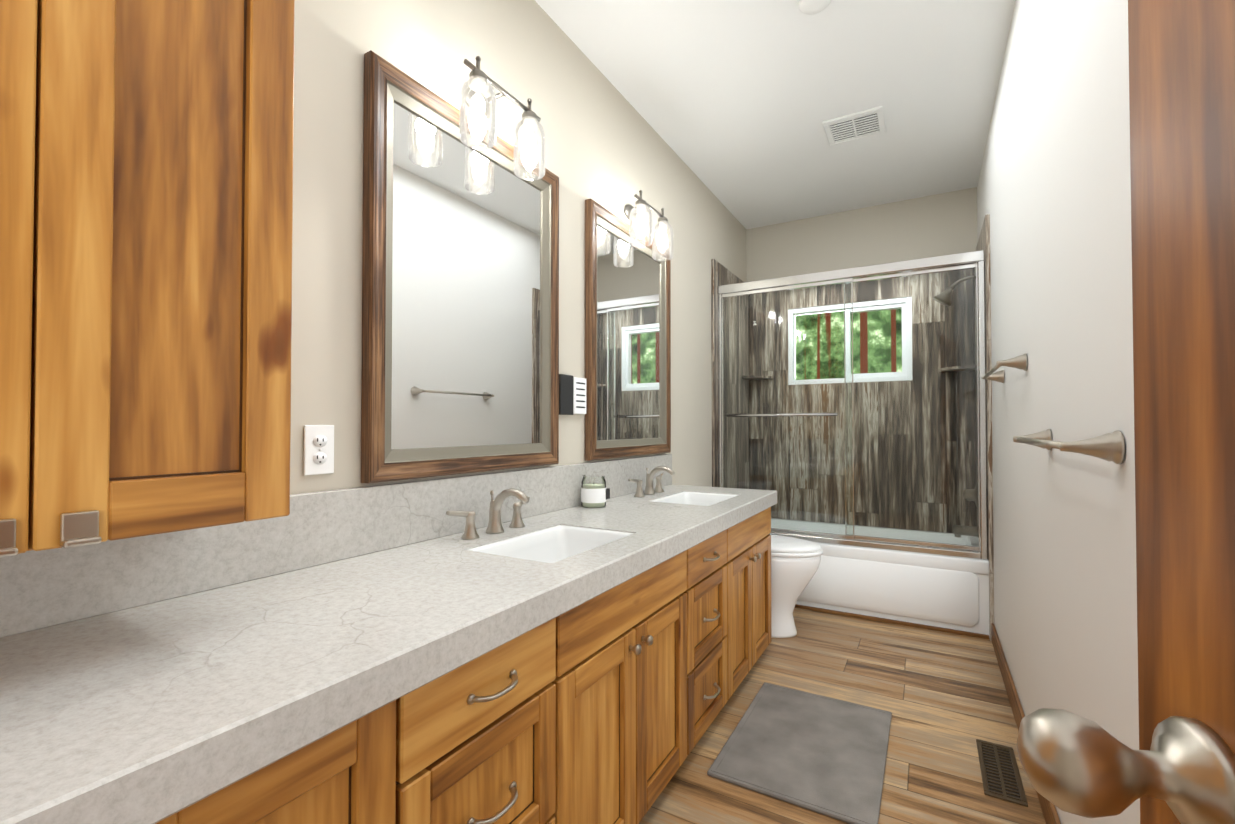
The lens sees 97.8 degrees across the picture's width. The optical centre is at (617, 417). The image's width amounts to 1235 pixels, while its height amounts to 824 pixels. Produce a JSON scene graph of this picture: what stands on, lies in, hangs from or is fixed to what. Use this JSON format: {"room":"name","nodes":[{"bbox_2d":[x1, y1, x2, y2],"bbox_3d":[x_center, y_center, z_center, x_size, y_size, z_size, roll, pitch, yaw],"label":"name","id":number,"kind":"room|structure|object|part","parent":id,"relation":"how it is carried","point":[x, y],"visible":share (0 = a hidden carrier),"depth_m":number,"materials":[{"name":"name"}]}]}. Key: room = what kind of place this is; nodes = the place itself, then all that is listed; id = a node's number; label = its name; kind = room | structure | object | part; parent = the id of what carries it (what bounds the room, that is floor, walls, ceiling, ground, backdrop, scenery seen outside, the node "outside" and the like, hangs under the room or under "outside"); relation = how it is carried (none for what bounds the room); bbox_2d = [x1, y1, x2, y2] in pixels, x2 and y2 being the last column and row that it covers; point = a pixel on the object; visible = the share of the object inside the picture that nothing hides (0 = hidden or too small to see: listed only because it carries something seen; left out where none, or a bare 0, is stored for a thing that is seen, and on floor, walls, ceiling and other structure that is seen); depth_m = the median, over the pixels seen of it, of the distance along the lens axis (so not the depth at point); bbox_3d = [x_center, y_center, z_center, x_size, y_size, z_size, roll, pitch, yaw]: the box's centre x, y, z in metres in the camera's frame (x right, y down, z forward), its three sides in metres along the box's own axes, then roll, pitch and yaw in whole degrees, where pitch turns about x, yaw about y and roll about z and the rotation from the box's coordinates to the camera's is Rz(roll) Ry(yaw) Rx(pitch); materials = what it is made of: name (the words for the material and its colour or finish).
{"room":"bathroom","nodes":[
{"label":"bathroom","id":0,"kind":"room"},
{"bbox_2d":[290,0,746,494],"bbox_3d":[-0.263,-0.190,2.105,0.100,2.650,5.150,-1,-1,30],"label":"wall","id":1,"kind":"structure","parent":0,"point":[608,147],"depth_m":1.76,"materials":[{"name":"beige paint"}]},
{"bbox_2d":[0,0,294,557],"bbox_3d":[-0.821,-0.525,0.689,0.346,1.365,0.630,-1,-1,30],"label":"upper cabinet","id":2,"kind":"object","parent":1,"relation":"attached to","point":[146,188],"visible":1,"depth_m":0.72,"materials":[{"name":"brown wood"}]},
{"bbox_2d":[303,425,333,474],"bbox_3d":[-0.690,0.075,1.247,0.008,0.114,0.070,-1,-1,30],"label":"electrical outlet plate","id":3,"kind":"object","parent":1,"relation":"attached to","point":[318,449],"visible":1,"depth_m":1.24,"materials":[{"name":"white plastic"}]},
{"bbox_2d":[361,50,558,483],"bbox_3d":[-0.427,-0.371,1.683,0.033,1.080,0.790,-1,-1,30],"label":"mirror","id":4,"kind":"object","parent":1,"relation":"attached to","point":[460,320],"visible":0.96,"depth_m":1.58,"materials":[{"name":"brown wood"}]},
{"bbox_3d":[-0.439,-0.371,1.690,0.005,0.920,0.630,-1,-1,30],"label":"glass","id":5,"kind":"part","parent":4,"relation":"part of","materials":[{"name":"white"}]},
{"bbox_2d":[459,56,544,179],"bbox_3d":[-0.370,-0.912,1.659,0.166,0.244,0.332,-1,-1,30],"label":"sconce","id":6,"kind":"object","parent":1,"relation":"attached to","point":[472,97],"visible":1,"depth_m":1.59,"materials":[{"name":"glass"}]},
{"bbox_2d":[559,374,585,414],"bbox_3d":[-0.178,-0.087,2.127,0.020,0.155,0.175,-1,-1,30],"label":"sign","id":7,"kind":"object","parent":1,"relation":"attached to","point":[572,395],"visible":0.88,"depth_m":2.11,"materials":[{"name":"grey plastic"}]},
{"bbox_2d":[585,198,670,460],"bbox_3d":[0.077,-0.358,2.558,0.033,1.080,0.790,-1,-1,30],"label":"mirror","id":8,"kind":"object","parent":1,"relation":"attached to","point":[628,342],"visible":0.85,"depth_m":2.50,"materials":[{"name":"brown wood"}]},
{"bbox_3d":[0.066,-0.357,2.565,0.005,0.920,0.630,-1,-1,30],"label":"glass","id":9,"kind":"part","parent":8,"relation":"part of","materials":[{"name":"white"}]},
{"bbox_2d":[624,190,672,260],"bbox_3d":[0.134,-0.898,2.534,0.166,0.244,0.332,-1,-1,30],"label":"sconce","id":10,"kind":"object","parent":1,"relation":"attached to","point":[632,212],"visible":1,"depth_m":2.49,"materials":[{"name":"glass"}]},
{"bbox_2d":[711,259,748,488],"bbox_3d":[0.825,0.063,3.869,0.019,2.200,0.799,-1,-1,30],"label":"wall tile","id":11,"kind":"structure","parent":1,"relation":"attached to","point":[721,274],"depth_m":3.84,"materials":[{"name":"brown tile"}]},
{"bbox_2d":[535,0,1014,228],"bbox_3d":[0.437,-1.561,1.724,1.715,0.080,5.150,-1,-1,30],"label":"ceiling","id":12,"kind":"structure","parent":0,"point":[735,104],"depth_m":2.46,"materials":[{"name":"white paint"}]},
{"bbox_2d":[799,0,830,14],"bbox_3d":[0.714,-1.503,1.949,0.110,0.025,0.110,-1,-1,30],"label":"smoke detector","id":13,"kind":"object","parent":12,"relation":"attached to","point":[810,7],"visible":0.92,"depth_m":1.95,"materials":[{"name":"white plastic"}]},
{"bbox_2d":[822,106,885,146],"bbox_3d":[1.225,-1.496,2.780,0.275,0.012,0.270,-1,-1,30],"label":"ceiling vent","id":14,"kind":"object","parent":12,"relation":"in","point":[860,125],"visible":0.98,"depth_m":2.77,"materials":[{"name":"white plastic"}]},
{"bbox_2d":[639,608,1045,823],"bbox_3d":[0.437,1.159,1.681,1.715,0.060,5.150,-1,-1,30],"label":"floor","id":15,"kind":"structure","parent":0,"point":[942,697],"depth_m":2.03,"materials":[{"name":"brown wood"}]},
{"bbox_2d":[0,454,776,823],"bbox_3d":[-0.169,0.652,1.559,0.588,0.950,2.820,-1,-1,30],"label":"bathroom vanity","id":16,"kind":"object","parent":15,"relation":"on","point":[532,646],"visible":1,"depth_m":0.96,"materials":[{"name":"grey stone"}]},
{"bbox_2d":[581,474,609,507],"bbox_3d":[-0.093,0.289,2.121,0.100,0.121,0.099,-1,-1,30],"label":"candle","id":17,"kind":"object","parent":16,"relation":"on","point":[595,495],"visible":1,"depth_m":2.09,"materials":[{"name":"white wax"}]},
{"bbox_2d":[768,534,822,637],"bbox_3d":[0.739,0.804,2.967,0.744,0.690,0.420,-1,-1,30],"label":"toilet","id":18,"kind":"object","parent":15,"relation":"on","point":[795,563],"visible":0.21,"depth_m":2.77,"materials":[{"name":"white ceramic"}]},
{"bbox_2d":[707,682,891,823],"bbox_3d":[0.663,1.124,1.874,0.485,0.015,0.690,-1,-1,30],"label":"bath mat","id":19,"kind":"object","parent":15,"relation":"on","point":[824,755],"visible":1,"depth_m":1.79,"materials":[{"name":"grey fabric"}]},
{"bbox_2d":[771,518,988,634],"bbox_3d":[1.479,0.957,3.494,1.509,0.400,0.767,-1,-1,30],"label":"bathtub","id":20,"kind":"object","parent":15,"relation":"on","point":[948,592],"visible":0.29,"depth_m":3.02,"materials":[{"name":"white ceramic"}]},
{"bbox_2d":[717,250,987,559],"bbox_3d":[1.299,-0.063,3.197,1.471,1.629,0.100,-1,-1,30],"label":"shower door","id":21,"kind":"structure","parent":20,"relation":"on","point":[951,262],"depth_m":3.13,"materials":[{"name":"clear glass"}]},
{"bbox_3d":[1.026,-0.050,3.336,0.798,1.536,0.067,-1,-1,30],"label":"panel","id":22,"kind":"part","parent":21,"relation":"part of","materials":[{"name":"clear glass"}]},
{"bbox_3d":[1.640,-0.055,3.039,0.663,1.536,0.016,-1,-1,30],"label":"panel","id":23,"kind":"part","parent":21,"relation":"part of","materials":[{"name":"clear glass"}]},
{"bbox_2d":[794,604,988,638],"bbox_3d":[1.284,1.142,3.151,1.471,0.020,0.015,-1,-1,30],"label":"baseboard","id":24,"kind":"structure","parent":20,"relation":"attached to","point":[953,631],"depth_m":3.00,"materials":[{"name":"brown wood"}]},
{"bbox_2d":[976,739,1027,806],"bbox_3d":[1.222,1.126,1.722,0.105,0.006,0.325,-1,-1,30],"label":"floor vent","id":25,"kind":"object","parent":15,"relation":"in","point":[1001,777],"visible":1,"depth_m":1.70,"materials":[{"name":"brown metal"}]},
{"bbox_2d":[746,187,977,530],"bbox_3d":[1.702,-0.162,3.898,1.515,2.650,0.120,-1,-1,30],"label":"wall","id":26,"kind":"structure","parent":0,"point":[942,224],"depth_m":3.81,"materials":[{"name":"beige paint"}]},
{"bbox_2d":[788,297,912,384],"bbox_3d":[1.669,-0.531,3.903,0.820,0.570,0.115,-1,-1,30],"label":"shower window","id":27,"kind":"structure","parent":26,"relation":"in","point":[868,368],"depth_m":3.90,"materials":[{"name":"white plastic"}]},
{"bbox_2d":[749,268,976,532],"bbox_3d":[1.667,-0.138,3.837,1.473,1.798,0.019,-1,-1,30],"label":"wall tile","id":28,"kind":"structure","parent":26,"relation":"attached to","point":[761,356],"depth_m":3.74,"materials":[{"name":"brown tile"}]},
{"bbox_2d":[742,375,773,379],"bbox_3d":[1.059,-0.303,4.067,0.190,0.018,0.190,-1,-1,30],"label":"corner shelf","id":29,"kind":"object","parent":28,"relation":"attached to","point":[754,377],"depth_m":4.03,"materials":[{"name":"grey stone"}]},
{"bbox_2d":[933,272,977,305],"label":"shower head","id":30,"kind":"object","parent":28,"relation":"attached to","point":[949,290],"depth_m":3.25,"materials":[{"name":"silver metal"}]},
{"bbox_2d":[941,365,976,371],"bbox_3d":[2.169,-0.313,3.428,0.190,0.018,0.190,-1,-1,30],"label":"corner shelf","id":31,"kind":"object","parent":28,"relation":"attached to","point":[967,367],"depth_m":3.41,"materials":[{"name":"grey stone"}]},
{"bbox_2d":[953,525,978,537],"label":"tub spout","id":32,"kind":"object","parent":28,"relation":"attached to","point":[970,532],"depth_m":3.21,"materials":[{"name":"silver metal"}]},
{"bbox_2d":[963,481,978,511],"label":"shower faucet handle","id":33,"kind":"object","parent":28,"relation":"attached to","point":[973,492],"depth_m":3.20,"materials":[{"name":"silver metal"}]},
{"bbox_2d":[977,0,1139,823],"bbox_3d":[1.136,-0.202,1.299,0.100,2.650,5.150,-1,-1,30],"label":"wall","id":34,"kind":"structure","parent":0,"point":[1054,191],"depth_m":1.30,"materials":[{"name":"white paint"}]},
{"bbox_2d":[974,214,993,640],"bbox_3d":[2.119,0.051,3.123,0.019,2.200,0.799,-1,-1,30],"label":"wall tile","id":35,"kind":"structure","parent":34,"relation":"attached to","point":[984,241],"depth_m":2.79,"materials":[{"name":"brown tile"}]},
{"bbox_2d":[981,353,1027,382],"bbox_3d":[1.480,-0.180,2.082,0.082,0.058,0.668,-1,-1,30],"label":"towel rail","id":36,"kind":"object","parent":34,"relation":"attached to","point":[1020,362],"visible":1,"depth_m":1.82,"materials":[{"name":"silver metal"}]},
{"bbox_2d":[991,623,1060,823],"bbox_3d":[0.886,1.071,0.961,0.012,0.092,4.146,-1,-1,30],"label":"baseboard","id":37,"kind":"structure","parent":34,"relation":"attached to","point":[1049,812],"depth_m":2.05,"materials":[{"name":"brown wood"}]},
{"bbox_2d":[1013,429,1124,463],"bbox_3d":[0.981,0.056,1.211,0.082,0.058,0.668,-1,-1,30],"label":"towel rail","id":38,"kind":"object","parent":34,"relation":"attached to","point":[1109,447],"visible":1,"depth_m":0.94,"materials":[{"name":"silver metal"}]},
{"bbox_2d":[1128,0,1234,823],"bbox_3d":[0.231,0.081,0.002,0.035,2.018,0.713,0,-1,19],"label":"door","id":39,"kind":"structure","parent":34,"relation":"in","point":[1182,103],"depth_m":0.30,"materials":[{"name":"brown wood"}]},
{"bbox_2d":[1017,708,1234,823],"bbox_3d":[0.326,0.192,0.276,0.201,0.060,0.068,0,-1,19],"label":"door knob","id":40,"kind":"object","parent":39,"relation":"attached to","point":[1183,767],"depth_m":0.28,"materials":[{"name":"silver metal"}]}
]}

